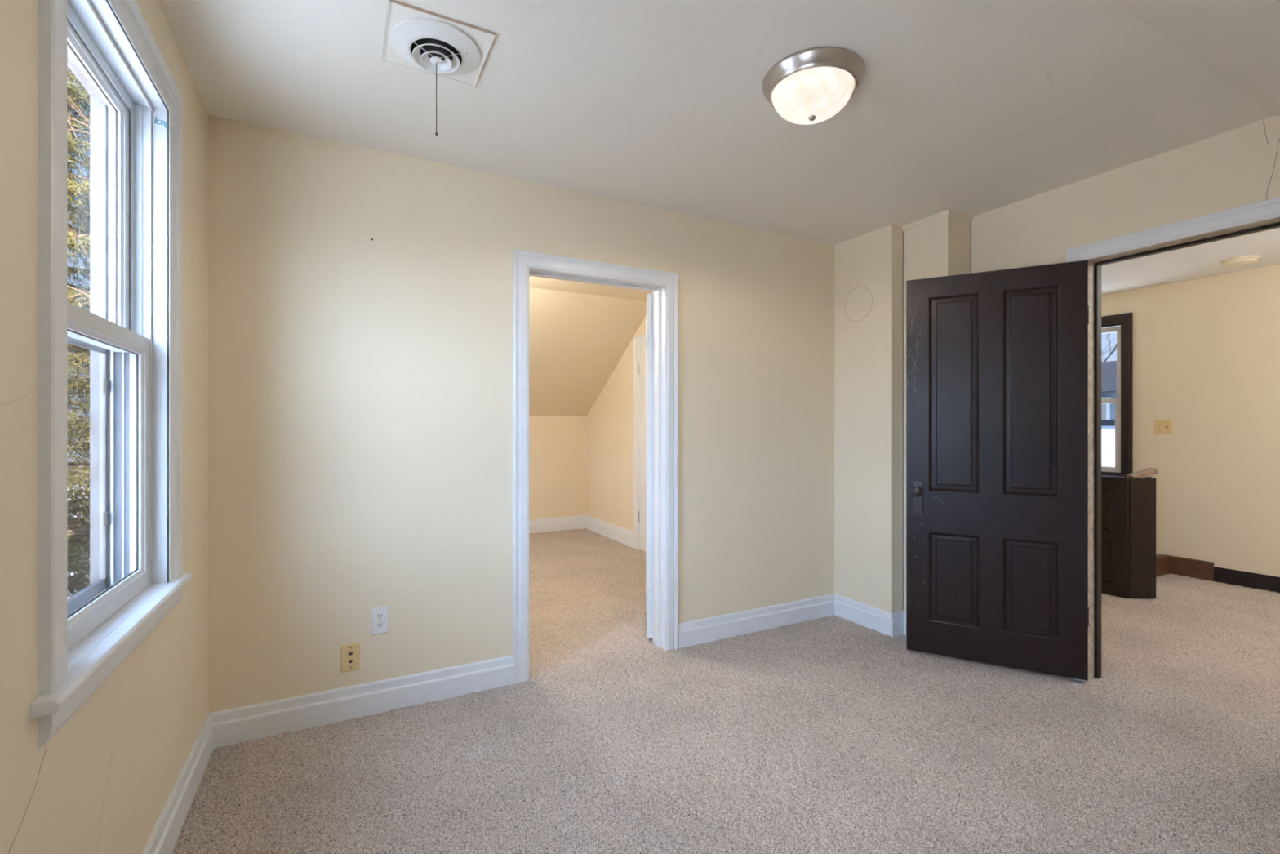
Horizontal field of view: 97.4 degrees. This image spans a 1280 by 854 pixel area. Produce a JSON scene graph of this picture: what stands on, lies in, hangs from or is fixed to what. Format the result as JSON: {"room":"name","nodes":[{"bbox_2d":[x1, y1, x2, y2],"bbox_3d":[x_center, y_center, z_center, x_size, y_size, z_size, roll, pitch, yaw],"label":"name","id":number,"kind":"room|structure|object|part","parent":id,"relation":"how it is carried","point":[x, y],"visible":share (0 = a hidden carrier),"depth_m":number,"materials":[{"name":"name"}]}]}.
{"room":"empty bedroom","nodes":[
{"label":"empty bedroom","id":0,"kind":"room"},
{"bbox_2d":[0,0,208,853],"bbox_3d":[-1.708,0.070,2.095,0.156,2.900,7.900,0,0,-28],"label":"wall","id":1,"kind":"structure","parent":0,"point":[103,783],"depth_m":1.07,"materials":[{"name":"paint"}]},
{"bbox_2d":[30,0,192,747],"bbox_3d":[-1.290,-0.251,1.300,0.230,1.588,0.936,0,0,-28],"label":"window","id":2,"kind":"structure","parent":1,"relation":"in","point":[132,328],"depth_m":1.55,"materials":[{"name":"white plastic"}]},
{"bbox_3d":[-1.371,-0.271,1.261,0.050,1.548,0.910,0,0,-28],"label":"exterior casing","id":3,"kind":"part","parent":2,"relation":"part of","materials":[{"name":"white wood"}]},
{"bbox_3d":[-1.344,-0.236,1.275,0.013,1.378,0.690,0,0,-28],"label":"storm frame","id":4,"kind":"part","parent":2,"relation":"part of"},
{"bbox_3d":[-1.309,-0.562,1.294,0.035,0.701,0.682,0,0,-28],"label":"sash","id":5,"kind":"part","parent":2,"relation":"part of","materials":[{"name":"white plastic"}]},
{"bbox_3d":[-1.271,0.100,1.314,0.035,0.708,0.682,0,0,-28],"label":"sash","id":6,"kind":"part","parent":2,"relation":"part of","materials":[{"name":"white plastic"}]},
{"bbox_2d":[142,712,213,853],"bbox_3d":[-0.779,1.161,0.522,0.020,0.135,3.690,0,0,-28],"label":"baseboard","id":7,"kind":"structure","parent":1,"relation":"attached to","point":[163,838],"depth_m":1.74,"materials":[{"name":"white wood"}]},
{"bbox_2d":[208,115,834,712],"bbox_3d":[-0.075,0.070,3.052,3.826,2.900,0.130,0,0,-28],"label":"wall","id":8,"kind":"structure","parent":0,"point":[361,388],"depth_m":2.50,"materials":[{"name":"paint"}]},
{"bbox_2d":[341,641,359,672],"bbox_3d":[-1.218,0.971,2.369,0.071,0.116,0.013,0,0,-28],"label":"cable plate","id":9,"kind":"object","parent":8,"relation":"attached to","point":[350,652],"visible":1,"depth_m":2.37,"materials":[{"name":"brown plastic"}]},
{"bbox_2d":[210,654,515,748],"bbox_3d":[-1.122,1.161,2.416,1.180,0.135,0.020,0,0,-28],"label":"baseboard","id":10,"kind":"structure","parent":8,"relation":"attached to","point":[264,720],"depth_m":2.37,"materials":[{"name":"white wood"}]},
{"bbox_2d":[370,605,388,635],"bbox_3d":[-1.121,0.833,2.424,0.071,0.116,0.007,0,0,-28],"label":"power outlet","id":11,"kind":"object","parent":8,"relation":"attached to","point":[379,615],"visible":1,"depth_m":2.42,"materials":[{"name":"white plastic"}]},
{"bbox_2d":[375,622,384,628],"bbox_3d":[-1.119,0.853,2.421,0.033,0.025,0.002,0,0,-28],"label":"receptacle","id":12,"kind":"object","parent":11,"relation":"attached to","point":[378,624],"depth_m":2.42,"materials":[{"name":"white plastic"}]},
{"bbox_2d":[375,613,384,618],"bbox_3d":[-1.119,0.814,2.421,0.033,0.025,0.002,0,0,-28],"label":"receptacle","id":13,"kind":"object","parent":11,"relation":"attached to","point":[378,615],"depth_m":2.42,"materials":[{"name":"white plastic"}]},
{"bbox_2d":[513,248,678,683],"bbox_3d":[-0.232,0.191,2.969,0.917,2.078,0.169,0,0,-28],"label":"door frame","id":14,"kind":"structure","parent":8,"relation":"attached to","point":[664,286],"depth_m":3.06,"materials":[{"name":"white wood"}]},
{"bbox_3d":[-0.267,0.191,3.036,0.917,2.078,0.020,0,0,-28],"label":"casing","id":15,"kind":"part","parent":14,"relation":"part of","materials":[{"name":"white wood"}]},
{"bbox_2d":[645,293,653,637],"bbox_3d":[0.058,0.222,3.584,0.040,1.968,0.756,0,0,1],"label":"door","id":16,"kind":"structure","parent":8,"relation":"in","point":[649,316],"depth_m":3.22,"materials":[{"name":"white wood"}]},
{"bbox_3d":[0.059,-0.154,3.747,0.035,1.000,0.220,0,0,0],"label":"panel","id":17,"kind":"part","parent":16,"relation":"part of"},
{"bbox_3d":[0.059,0.801,3.747,0.035,0.470,0.220,0,0,0],"label":"panel","id":18,"kind":"part","parent":16,"relation":"part of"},
{"bbox_2d":[678,593,834,648],"bbox_3d":[0.745,1.161,3.400,1.210,0.135,0.020,0,0,-28],"label":"baseboard","id":19,"kind":"structure","parent":8,"relation":"attached to","point":[713,628],"depth_m":3.35,"materials":[{"name":"white wood"}]},
{"bbox_2d":[528,415,586,519],"bbox_3d":[-2.030,0.470,6.181,3.286,2.100,0.170,0,0,-28],"label":"wall","id":20,"kind":"structure","parent":0,"point":[557,444],"depth_m":6.64,"materials":[{"name":"paint"}]},
{"bbox_2d":[528,515,633,547],"bbox_3d":[-1.702,1.147,5.538,3.066,0.162,1.275,0,0,-28],"label":"baseboard","id":21,"kind":"structure","parent":20,"relation":"attached to","point":[625,536],"depth_m":6.54,"materials":[{"name":"white wood"}]},
{"bbox_2d":[528,275,653,416],"bbox_3d":[-1.212,-0.634,4.629,3.326,1.342,3.880,0,0,-28],"label":"ceiling","id":22,"kind":"structure","parent":0,"point":[580,333],"depth_m":5.53,"materials":[{"name":"paint"}]},
{"bbox_2d":[586,317,645,551],"bbox_3d":[0.170,0.070,5.403,0.120,2.900,3.800,0,0,-28],"label":"wall","id":23,"kind":"structure","parent":0,"point":[610,420],"depth_m":6.11,"materials":[{"name":"paint"}]},
{"bbox_2d":[633,333,645,551],"bbox_3d":[0.178,0.163,5.268,0.048,2.135,0.945,0,0,-28],"label":"door","id":24,"kind":"structure","parent":23,"relation":"in","point":[639,350],"depth_m":5.59,"materials":[{"name":"white wood"}]},
{"bbox_3d":[0.112,-0.172,5.408,0.034,1.040,0.220,0,0,-28],"label":"panel","id":25,"kind":"part","parent":24,"relation":"part of","materials":[{"name":"white wood"}]},
{"bbox_3d":[0.112,0.803,5.408,0.034,0.470,0.220,0,0,-28],"label":"panel","id":26,"kind":"part","parent":24,"relation":"part of","materials":[{"name":"white wood"}]},
{"bbox_2d":[159,0,1279,244],"bbox_3d":[0.829,-0.598,1.285,3.816,1.427,4.100,0,0,-28],"label":"ceiling","id":27,"kind":"structure","parent":0,"point":[972,108],"depth_m":1.98,"materials":[{"name":"paint"}]},
{"bbox_2d":[382,0,496,135],"bbox_3d":[-0.636,-1.054,1.763,0.297,0.280,0.297,0,0,-28],"label":"ceiling vent","id":28,"kind":"object","parent":27,"relation":"in","point":[418,39],"visible":1,"depth_m":1.73,"materials":[{"name":"paint"}]},
{"bbox_3d":[-0.638,-1.031,1.764,0.004,0.221,0.004,0,0,-28],"label":"pull chain","id":29,"kind":"part","parent":28,"relation":"part of","materials":[{"name":"grey metal"}]},
{"bbox_3d":[-0.638,-1.192,1.764,0.294,0.005,0.294,0,0,-28],"label":"plate","id":30,"kind":"part","parent":28,"relation":"part of","materials":[{"name":"paint"}]},
{"bbox_3d":[-0.638,-1.189,1.764,0.294,0.006,0.294,0,0,-28],"label":"plate frame","id":31,"kind":"part","parent":28,"relation":"part of","materials":[{"name":"paint"}]},
{"bbox_2d":[761,46,865,124],"bbox_3d":[0.590,-1.121,1.928,0.337,0.142,0.337,0,0,-28],"label":"ceiling light","id":32,"kind":"object","parent":27,"relation":"attached to","point":[811,86],"visible":1,"depth_m":1.84,"materials":[{"name":"white glass"}]},
{"bbox_3d":[0.590,-1.110,1.928,0.271,0.096,0.271,0,0,-28],"label":"lamp shade","id":33,"kind":"part","parent":32,"relation":"part of","materials":[{"name":"white glass"}]},
{"bbox_2d":[172,528,1279,853],"bbox_3d":[1.472,1.235,3.320,6.900,0.030,8.700,0,0,-28],"label":"floor","id":34,"kind":"structure","parent":0,"point":[827,735],"depth_m":2.14,"materials":[{"name":"carpet"}]},
{"bbox_2d":[1101,467,1158,598],"bbox_3d":[3.119,0.756,4.876,0.242,0.928,2.082,0,0,-28],"label":"guard","id":35,"kind":"object","parent":34,"relation":"on","point":[1128,502],"visible":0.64,"depth_m":4.00,"materials":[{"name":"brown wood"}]},
{"bbox_3d":[3.021,0.603,4.916,0.050,0.315,1.840,0,0,-28],"label":"panel","id":36,"kind":"part","parent":35,"relation":"part of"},
{"bbox_3d":[3.021,0.983,4.916,0.050,0.325,1.840,0,0,-28],"label":"panel","id":37,"kind":"part","parent":35,"relation":"part of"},
{"bbox_3d":[3.044,0.800,4.894,0.090,0.840,1.980,0,0,-28],"label":"frame","id":38,"kind":"part","parent":35,"relation":"part of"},
{"bbox_3d":[3.568,0.787,4.027,0.156,0.865,0.050,0,0,2],"label":"post","id":39,"kind":"part","parent":35,"relation":"part of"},
{"bbox_3d":[3.598,0.339,4.031,0.179,0.092,0.060,0,0,3],"label":"handrail","id":40,"kind":"part","parent":35,"relation":"part of","materials":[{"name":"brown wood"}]},
{"bbox_2d":[834,115,1279,613],"bbox_3d":[2.552,0.070,1.753,0.450,2.900,4.720,0,0,-28],"label":"wall","id":41,"kind":"structure","parent":0,"point":[1239,166],"depth_m":3.30,"materials":[{"name":"paint"}]},
{"bbox_2d":[844,286,872,321],"bbox_3d":[1.365,-0.768,3.519,0.004,0.217,0.217,0,0,-28],"label":"flue cover","id":42,"kind":"object","parent":41,"relation":"attached to","point":[859,302],"visible":1,"depth_m":3.52,"materials":[{"name":"paint"}]},
{"bbox_2d":[834,593,906,636],"bbox_3d":[1.679,1.161,3.224,1.230,0.135,0.214,0,0,39],"label":"baseboard","id":43,"kind":"structure","parent":41,"relation":"attached to","point":[881,620],"depth_m":3.41,"materials":[{"name":"white wood"}]},
{"bbox_2d":[901,209,973,231],"bbox_3d":[1.721,-1.178,3.263,0.221,0.032,0.296,0,0,-28],"label":"trim","id":44,"kind":"structure","parent":41,"relation":"attached to","point":[950,213],"depth_m":3.17,"materials":[{"name":"paint"}]},
{"bbox_2d":[906,260,1088,680],"bbox_3d":[1.785,0.206,2.848,0.794,2.000,0.106,0,0,28],"label":"door","id":45,"kind":"structure","parent":41,"relation":"in","point":[997,361],"depth_m":2.84,"materials":[{"name":"paint"}]},
{"bbox_3d":[1.475,0.344,2.992,0.054,0.054,0.064,0,0,29],"label":"knob","id":46,"kind":"part","parent":45,"relation":"part of","materials":[{"name":"grey paint"}]},
{"bbox_3d":[1.493,0.382,3.022,0.052,0.182,0.006,0,0,29],"label":"lock plate","id":47,"kind":"part","parent":45,"relation":"part of","materials":[{"name":"grey paint"}]},
{"bbox_3d":[1.650,-0.175,2.958,0.231,1.031,0.035,0,0,29],"label":"panel","id":48,"kind":"part","parent":45,"relation":"part of","materials":[{"name":"paint"}]},
{"bbox_3d":[1.650,0.796,2.958,0.231,0.471,0.035,0,0,29],"label":"panel","id":49,"kind":"part","parent":45,"relation":"part of","materials":[{"name":"paint"}]},
{"bbox_3d":[1.941,-0.175,2.797,0.230,1.031,0.035,0,0,29],"label":"panel","id":50,"kind":"part","parent":45,"relation":"part of","materials":[{"name":"paint"}]},
{"bbox_3d":[1.941,0.796,2.797,0.230,0.471,0.035,0,0,29],"label":"panel","id":51,"kind":"part","parent":45,"relation":"part of","materials":[{"name":"paint"}]},
{"bbox_2d":[1066,196,1279,681],"bbox_3d":[2.394,0.170,2.380,0.184,2.120,0.987,0,0,-28],"label":"door frame","id":52,"kind":"structure","parent":41,"relation":"attached to","point":[1263,215],"depth_m":2.71,"materials":[{"name":"white wood"}]},
{"bbox_2d":[1101,264,1279,577],"bbox_3d":[4.738,0.070,4.307,0.140,2.900,7.200,0,0,-28],"label":"wall","id":53,"kind":"structure","parent":0,"point":[1206,349],"depth_m":4.48,"materials":[{"name":"paint"}]},
{"bbox_2d":[1101,312,1133,476],"bbox_3d":[4.145,-0.278,5.342,0.136,1.455,0.935,0,0,-28],"label":"window","id":54,"kind":"structure","parent":53,"relation":"in","point":[1123,402],"depth_m":4.99,"materials":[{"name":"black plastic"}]},
{"bbox_3d":[4.192,-0.563,5.367,0.030,0.694,0.711,0,0,-28],"label":"sash","id":55,"kind":"part","parent":54,"relation":"part of","materials":[{"name":"white plastic"}]},
{"bbox_3d":[4.162,0.074,5.351,0.030,0.668,0.711,0,0,-28],"label":"sash","id":56,"kind":"part","parent":54,"relation":"part of","materials":[{"name":"white plastic"}]},
{"bbox_2d":[1154,420,1172,433],"bbox_3d":[4.417,0.000,4.751,0.014,0.116,0.120,0,0,-28],"label":"outlet switch plate","id":57,"kind":"object","parent":53,"relation":"attached to","point":[1160,426],"visible":1,"depth_m":4.75,"materials":[{"name":"brown plastic"}]},
{"bbox_2d":[1155,554,1213,581],"bbox_3d":[4.307,1.151,4.525,0.440,0.150,0.332,0,0,-28],"label":"baseboard","id":58,"kind":"structure","parent":53,"relation":"attached to","point":[1166,564],"depth_m":4.61,"materials":[{"name":"brown wood"}]},
{"bbox_2d":[1213,566,1279,593],"bbox_3d":[5.431,1.169,2.822,0.020,0.118,3.726,0,0,-28],"label":"baseboard","id":59,"kind":"structure","parent":53,"relation":"attached to","point":[1230,576],"depth_m":4.30,"materials":[{"name":"brown wood"}]},
{"bbox_2d":[1101,227,1279,295],"bbox_3d":[3.455,-1.275,3.631,3.100,0.140,7.200,0,0,-28],"label":"ceiling","id":60,"kind":"structure","parent":0,"point":[1202,260],"depth_m":4.16,"materials":[{"name":"white paint"}]},
{"bbox_2d":[1220,255,1260,266],"bbox_3d":[4.312,-1.186,4.043,0.196,0.038,0.196,0,0,-28],"label":"ceiling light","id":61,"kind":"object","parent":60,"relation":"attached to","point":[1246,260],"visible":1,"depth_m":4.00,"materials":[{"name":"white glass"}]},
{"label":"outside","id":62,"kind":"structure","parent":0,"visible":0},
{"bbox_2d":[67,483,89,598],"bbox_3d":[-4.905,4.320,20.024,130.000,0.200,120.000,0,0,-28],"label":"ground","id":63,"kind":"structure","parent":62,"point":[72,573],"depth_m":21.30,"materials":[{"name":"green plant"}]},
{"bbox_2d":[67,96,89,305],"bbox_3d":[-3.950,0.621,3.516,1.397,7.401,1.206,0,0,41],"label":"bare sapling","id":64,"kind":"object","parent":63,"relation":"on","point":[83,117],"visible":0.15,"depth_m":3.80,"materials":[{"name":"brown plant"}]},
{"bbox_2d":[67,67,89,597],"bbox_3d":[-6.002,-1.230,5.399,5.221,11.100,4.529,0,0,1],"label":"spruce tree","id":65,"kind":"object","parent":63,"relation":"on","point":[77,533],"visible":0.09,"depth_m":5.45,"materials":[{"name":"green plant"}]},
{"bbox_2d":[67,272,89,555],"bbox_3d":[-13.963,-0.730,12.291,5.366,10.100,5.127,0,0,-28],"label":"spruce tree","id":66,"kind":"object","parent":63,"relation":"on","point":[79,375],"visible":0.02,"depth_m":13.20,"materials":[{"name":"green plant"}]},
{"bbox_2d":[1101,360,1116,419],"bbox_3d":[15.915,0.995,19.130,6.800,6.450,9.600,0,0,-28],"label":"house","id":67,"kind":"structure","parent":63,"relation":"on","point":[1108,369],"depth_m":16.71,"materials":[{"name":"grey"}]},
{"bbox_3d":[13.625,-0.280,16.906,0.015,1.040,0.640,0,0,-28],"label":"pane","id":68,"kind":"part","parent":67,"relation":"part of","materials":[{"name":"white"}]},
{"bbox_2d":[1101,326,1116,361],"bbox_3d":[20.612,-0.469,24.946,4.564,9.593,4.560,0,0,-11],"label":"bare tree","id":69,"kind":"object","parent":63,"relation":"on","point":[1113,350],"visible":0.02,"depth_m":24.89,"materials":[{"name":"black plant"}]},
{"bbox_2d":[1101,419,1117,472],"bbox_3d":[8.806,2.040,11.708,5.300,4.360,7.100,0,0,-28],"label":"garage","id":70,"kind":"structure","parent":63,"relation":"on","point":[1108,426],"depth_m":10.40,"materials":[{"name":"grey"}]}
]}

